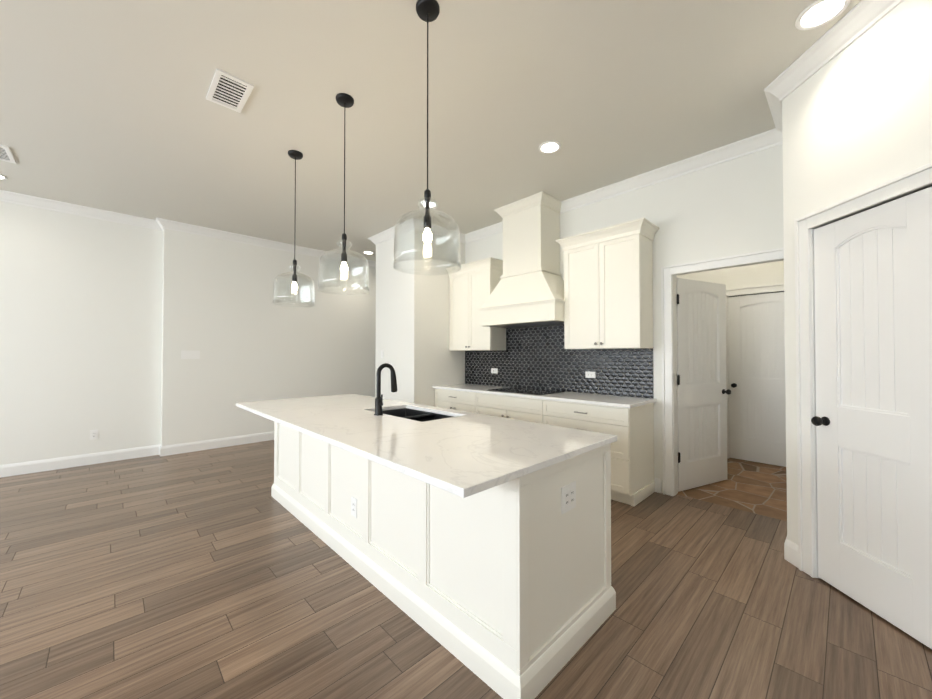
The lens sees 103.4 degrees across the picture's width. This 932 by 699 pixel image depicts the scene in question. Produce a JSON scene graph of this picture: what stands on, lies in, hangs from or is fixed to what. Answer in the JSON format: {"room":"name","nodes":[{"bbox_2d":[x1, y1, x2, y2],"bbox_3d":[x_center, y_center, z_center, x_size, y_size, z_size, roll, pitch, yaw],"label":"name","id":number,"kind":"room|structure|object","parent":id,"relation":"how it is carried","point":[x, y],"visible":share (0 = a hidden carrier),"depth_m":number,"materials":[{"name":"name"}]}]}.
{"room":"kitchen","nodes":[
{"label":"kitchen","id":0,"kind":"room"},
{"bbox_2d":[0,201,375,464],"bbox_3d":[-3.866,-0.162,5.287,10.300,3.150,0.270,1,-1,-44],"label":"wall","id":1,"kind":"structure","parent":0,"point":[103,323],"depth_m":4.93,"materials":[{"name":"white paint"}]},
{"bbox_2d":[90,430,97,439],"bbox_3d":[-4.601,1.043,4.548,0.072,0.118,0.008,1,-1,-44],"label":"electrical outlet","id":2,"kind":"object","parent":1,"relation":"attached to","point":[93,434],"visible":1,"depth_m":4.54,"materials":[{"name":"white plastic"}]},
{"bbox_2d":[181,350,199,358],"bbox_3d":[-3.835,0.057,5.120,0.203,0.111,0.008,1,-1,-44],"label":"light switch","id":3,"kind":"object","parent":1,"relation":"attached to","point":[190,354],"visible":1,"depth_m":5.12,"materials":[{"name":"white plastic"}]},
{"bbox_2d":[0,431,798,567],"bbox_3d":[-0.720,1.301,2.014,10.060,0.134,9.040,1,-1,-44],"label":"baseboard","id":4,"kind":"structure","parent":1,"relation":"attached to","point":[790,547],"depth_m":4.61,"materials":[{"name":"white paint"}]},
{"bbox_2d":[0,0,903,267],"bbox_3d":[-0.720,-1.728,2.056,10.060,0.105,9.040,1,-1,-44],"label":"crown molding","id":5,"kind":"structure","parent":1,"relation":"attached to","point":[858,20],"depth_m":3.55,"materials":[{"name":"white paint"}]},
{"bbox_2d":[375,229,464,406],"bbox_3d":[0.080,-0.147,6.370,3.120,3.150,1.000,1,-1,-44],"label":"wall","id":6,"kind":"structure","parent":0,"point":[412,328],"depth_m":5.19,"materials":[{"name":"white paint"}]},
{"bbox_2d":[0,0,860,260],"bbox_3d":[-0.727,-1.831,2.064,10.340,0.100,9.340,1,-1,-44],"label":"ceiling","id":7,"kind":"structure","parent":0,"point":[106,105],"depth_m":2.62,"materials":[{"name":"white paint"}]},
{"bbox_2d":[0,174,7,179],"bbox_3d":[-4.739,-1.754,3.679,0.190,0.010,0.190,1,-1,-44],"label":"recessed light","id":8,"kind":"object","parent":7,"relation":"in","point":[2,177],"visible":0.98,"depth_m":3.73,"materials":[{"name":"white plastic"}]},
{"bbox_2d":[0,145,15,163],"bbox_3d":[-4.166,-1.759,3.245,0.210,0.012,0.370,1,-1,-44],"label":"ceiling vent","id":9,"kind":"object","parent":7,"relation":"in","point":[6,155],"visible":0.98,"depth_m":3.31,"materials":[{"name":"white plastic"}]},
{"bbox_2d":[206,68,253,112],"bbox_3d":[-1.621,-1.769,2.520,0.210,0.012,0.370,1,-1,-44],"label":"ceiling vent","id":10,"kind":"object","parent":7,"relation":"in","point":[229,91],"visible":0.98,"depth_m":2.51,"materials":[{"name":"white plastic"}]},
{"bbox_2d":[273,150,314,307],"bbox_3d":[-1.529,-1.084,3.287,0.346,1.359,0.346,1,-1,-44],"label":"pendant light","id":11,"kind":"object","parent":7,"relation":"hanging from","point":[295,154],"visible":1,"depth_m":3.27,"materials":[{"name":"black"}]},
{"bbox_2d":[317,93,369,294],"bbox_3d":[-0.854,-1.094,2.585,0.346,1.359,0.346,1,-1,-44],"label":"pendant light","id":12,"kind":"object","parent":7,"relation":"hanging from","point":[344,100],"visible":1,"depth_m":2.57,"materials":[{"name":"black"}]},
{"bbox_2d":[393,0,460,275],"bbox_3d":[-0.199,-1.103,1.903,0.346,1.359,0.346,1,-1,-44],"label":"pendant light","id":13,"kind":"object","parent":7,"relation":"hanging from","point":[427,11],"visible":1,"depth_m":1.89,"materials":[{"name":"black"}]},
{"bbox_2d":[422,201,435,207],"bbox_3d":[-0.441,-1.744,4.399,0.190,0.010,0.190,1,-1,-44],"label":"recessed light","id":14,"kind":"object","parent":7,"relation":"in","point":[431,203],"depth_m":4.39,"materials":[{"name":"white plastic"}]},
{"bbox_2d":[539,141,560,153],"bbox_3d":[0.727,-1.761,3.192,0.190,0.010,0.190,1,-1,-44],"label":"recessed light","id":15,"kind":"object","parent":7,"relation":"in","point":[548,147],"visible":0.98,"depth_m":3.19,"materials":[{"name":"white plastic"}]},
{"bbox_2d":[795,0,849,29],"bbox_3d":[1.873,-1.778,1.935,0.210,0.010,0.210,1,-1,-44],"label":"recessed light","id":16,"kind":"object","parent":7,"relation":"in","point":[817,13],"visible":1,"depth_m":1.94,"materials":[{"name":"white plastic"}]},
{"bbox_2d":[0,440,931,698],"bbox_3d":[-0.727,1.419,2.020,10.340,0.100,9.340,1,-1,-44],"label":"floor","id":17,"kind":"structure","parent":0,"point":[219,573],"depth_m":1.95,"materials":[{"name":"brown wood"}]},
{"bbox_2d":[269,419,616,698],"bbox_3d":[-0.531,0.937,2.730,0.818,0.883,2.961,1,-1,-44],"label":"kitchen island","id":18,"kind":"object","parent":17,"relation":"on","point":[478,545],"depth_m":1.72,"materials":[{"name":"white paint"}]},
{"bbox_2d":[236,395,616,498],"bbox_3d":[-0.632,0.478,2.638,1.136,0.030,2.972,1,-1,-44],"label":"island countertop","id":19,"kind":"structure","parent":18,"relation":"on","point":[465,454],"depth_m":1.89,"materials":[{"name":"white stone"}]},
{"bbox_2d":[372,363,396,414],"bbox_3d":[-0.571,0.279,2.676,0.187,0.370,0.099,1,-1,-44],"label":"faucet","id":20,"kind":"object","parent":19,"relation":"on","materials":[{"name":"black metal"}]},
{"bbox_2d":[384,407,447,418],"bbox_3d":[-0.404,0.593,2.776,0.420,0.221,0.780,1,-1,-44],"label":"sink","id":21,"kind":"object","parent":19,"relation":"in","point":[408,412],"depth_m":3.06,"materials":[{"name":"black metal"}]},
{"bbox_2d":[433,387,476,412],"bbox_3d":[0.072,0.968,5.054,0.597,0.883,0.855,1,-1,-44],"label":"base cabinet","id":22,"kind":"object","parent":17,"relation":"on","point":[466,401],"depth_m":4.82,"materials":[{"name":"white paint"}]},
{"bbox_2d":[477,395,544,423],"bbox_3d":[0.656,0.960,4.451,0.597,0.883,1.052,1,-1,-44],"label":"base cabinet","id":23,"kind":"object","parent":17,"relation":"on","point":[506,406],"depth_m":4.16,"materials":[{"name":"white paint"}]},
{"bbox_2d":[545,399,654,505],"bbox_3d":[1.313,0.951,3.772,0.597,0.883,0.952,1,-1,-44],"label":"base cabinet","id":24,"kind":"object","parent":17,"relation":"on","point":[632,454],"depth_m":3.39,"materials":[{"name":"white paint"}]},
{"bbox_2d":[437,383,655,406],"bbox_3d":[0.705,0.501,4.378,0.636,0.030,2.716,1,-1,-44],"label":"countertop","id":25,"kind":"structure","parent":24,"relation":"on","point":[562,396],"depth_m":3.82,"materials":[{"name":"white stone"}]},
{"bbox_2d":[485,387,560,394],"bbox_3d":[0.709,0.474,4.396,0.500,0.026,0.770,1,-1,-44],"label":"cooktop","id":26,"kind":"object","parent":25,"relation":"in","point":[520,390],"depth_m":4.41,"materials":[{"name":"black glass"}]},
{"bbox_2d":[465,144,783,492],"bbox_3d":[2.320,-0.190,3.264,0.120,3.150,6.580,1,-1,-44],"label":"wall","id":27,"kind":"structure","parent":0,"point":[730,207],"depth_m":3.42,"materials":[{"name":"white paint"}]},
{"bbox_2d":[449,259,508,350],"bbox_3d":[0.153,-0.574,5.186,0.327,1.150,0.808,1,-1,-44],"label":"upper cabinet","id":28,"kind":"object","parent":27,"relation":"attached to","point":[466,333],"depth_m":5.04,"materials":[{"name":"white paint"}]},
{"bbox_2d":[479,191,564,327],"bbox_3d":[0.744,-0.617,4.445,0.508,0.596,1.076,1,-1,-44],"label":"range hood","id":29,"kind":"object","parent":27,"relation":"attached to","point":[526,296],"depth_m":4.25,"materials":[{"name":"white paint"}]},
{"bbox_2d":[501,195,560,270],"bbox_3d":[0.791,-1.327,4.486,0.398,0.838,0.560,1,-1,-44],"label":"hood chimney","id":30,"kind":"object","parent":27,"relation":"attached to","point":[531,227],"depth_m":4.30,"materials":[{"name":"white paint"}]},
{"bbox_2d":[465,324,653,397],"bbox_3d":[0.921,0.066,4.612,0.008,0.845,2.688,1,-1,-44],"label":"backsplash","id":31,"kind":"structure","parent":27,"relation":"attached to","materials":[{"name":"black tile"}]},
{"bbox_2d":[561,223,652,350],"bbox_3d":[1.463,-0.592,3.832,0.327,1.150,0.800,1,-1,-44],"label":"upper cabinet","id":32,"kind":"object","parent":27,"relation":"attached to","point":[609,275],"depth_m":3.65,"materials":[{"name":"white paint"}]},
{"bbox_2d":[677,278,730,491],"bbox_3d":[2.443,0.334,3.769,0.796,2.093,0.334,1,-1,-44],"label":"door","id":33,"kind":"structure","parent":27,"relation":"in","point":[702,391],"depth_m":3.78,"materials":[{"name":"white paint"}]},
{"bbox_2d":[661,247,783,495],"bbox_3d":[2.287,0.284,3.273,0.148,2.203,0.959,1,-1,-44],"label":"door frame","id":34,"kind":"structure","parent":27,"relation":"attached to","point":[667,272],"depth_m":3.53,"materials":[{"name":"white paint"}]},
{"bbox_2d":[677,261,783,288],"bbox_3d":[3.481,-0.169,4.825,0.120,3.150,1.750,1,-1,-44],"label":"wall","id":35,"kind":"structure","parent":0,"point":[770,273],"depth_m":4.67,"materials":[{"name":"white paint"}]},
{"bbox_2d":[726,283,783,458],"bbox_3d":[3.736,0.301,4.537,0.148,2.203,0.998,1,-1,-44],"label":"door frame","id":36,"kind":"structure","parent":35,"relation":"attached to","point":[756,289],"depth_m":4.75,"materials":[{"name":"white paint"}]},
{"bbox_2d":[728,292,785,466],"bbox_3d":[3.723,0.344,4.515,0.175,2.093,0.818,1,-1,-44],"label":"door","id":37,"kind":"structure","parent":35,"relation":"in","point":[756,363],"depth_m":4.59,"materials":[{"name":"white paint"}]},
{"bbox_2d":[782,0,931,544],"bbox_3d":[2.160,-0.210,1.757,0.120,3.150,1.358,0,-1,1],"label":"wall","id":38,"kind":"structure","parent":0,"point":[856,115],"depth_m":2.00,"materials":[{"name":"white paint"}]},
{"bbox_2d":[794,162,931,577],"bbox_3d":[2.150,0.267,1.918,0.148,2.201,0.800,0,-1,1],"label":"door frame","id":39,"kind":"structure","parent":38,"relation":"attached to","point":[915,179],"depth_m":2.24,"materials":[{"name":"white paint"}]},
{"bbox_2d":[811,186,931,648],"bbox_3d":[2.119,0.308,1.923,0.495,2.093,0.472,1,-1,-44],"label":"pantry door","id":40,"kind":"structure","parent":38,"relation":"in","point":[871,420],"depth_m":1.89,"materials":[{"name":"white paint"}]}
]}

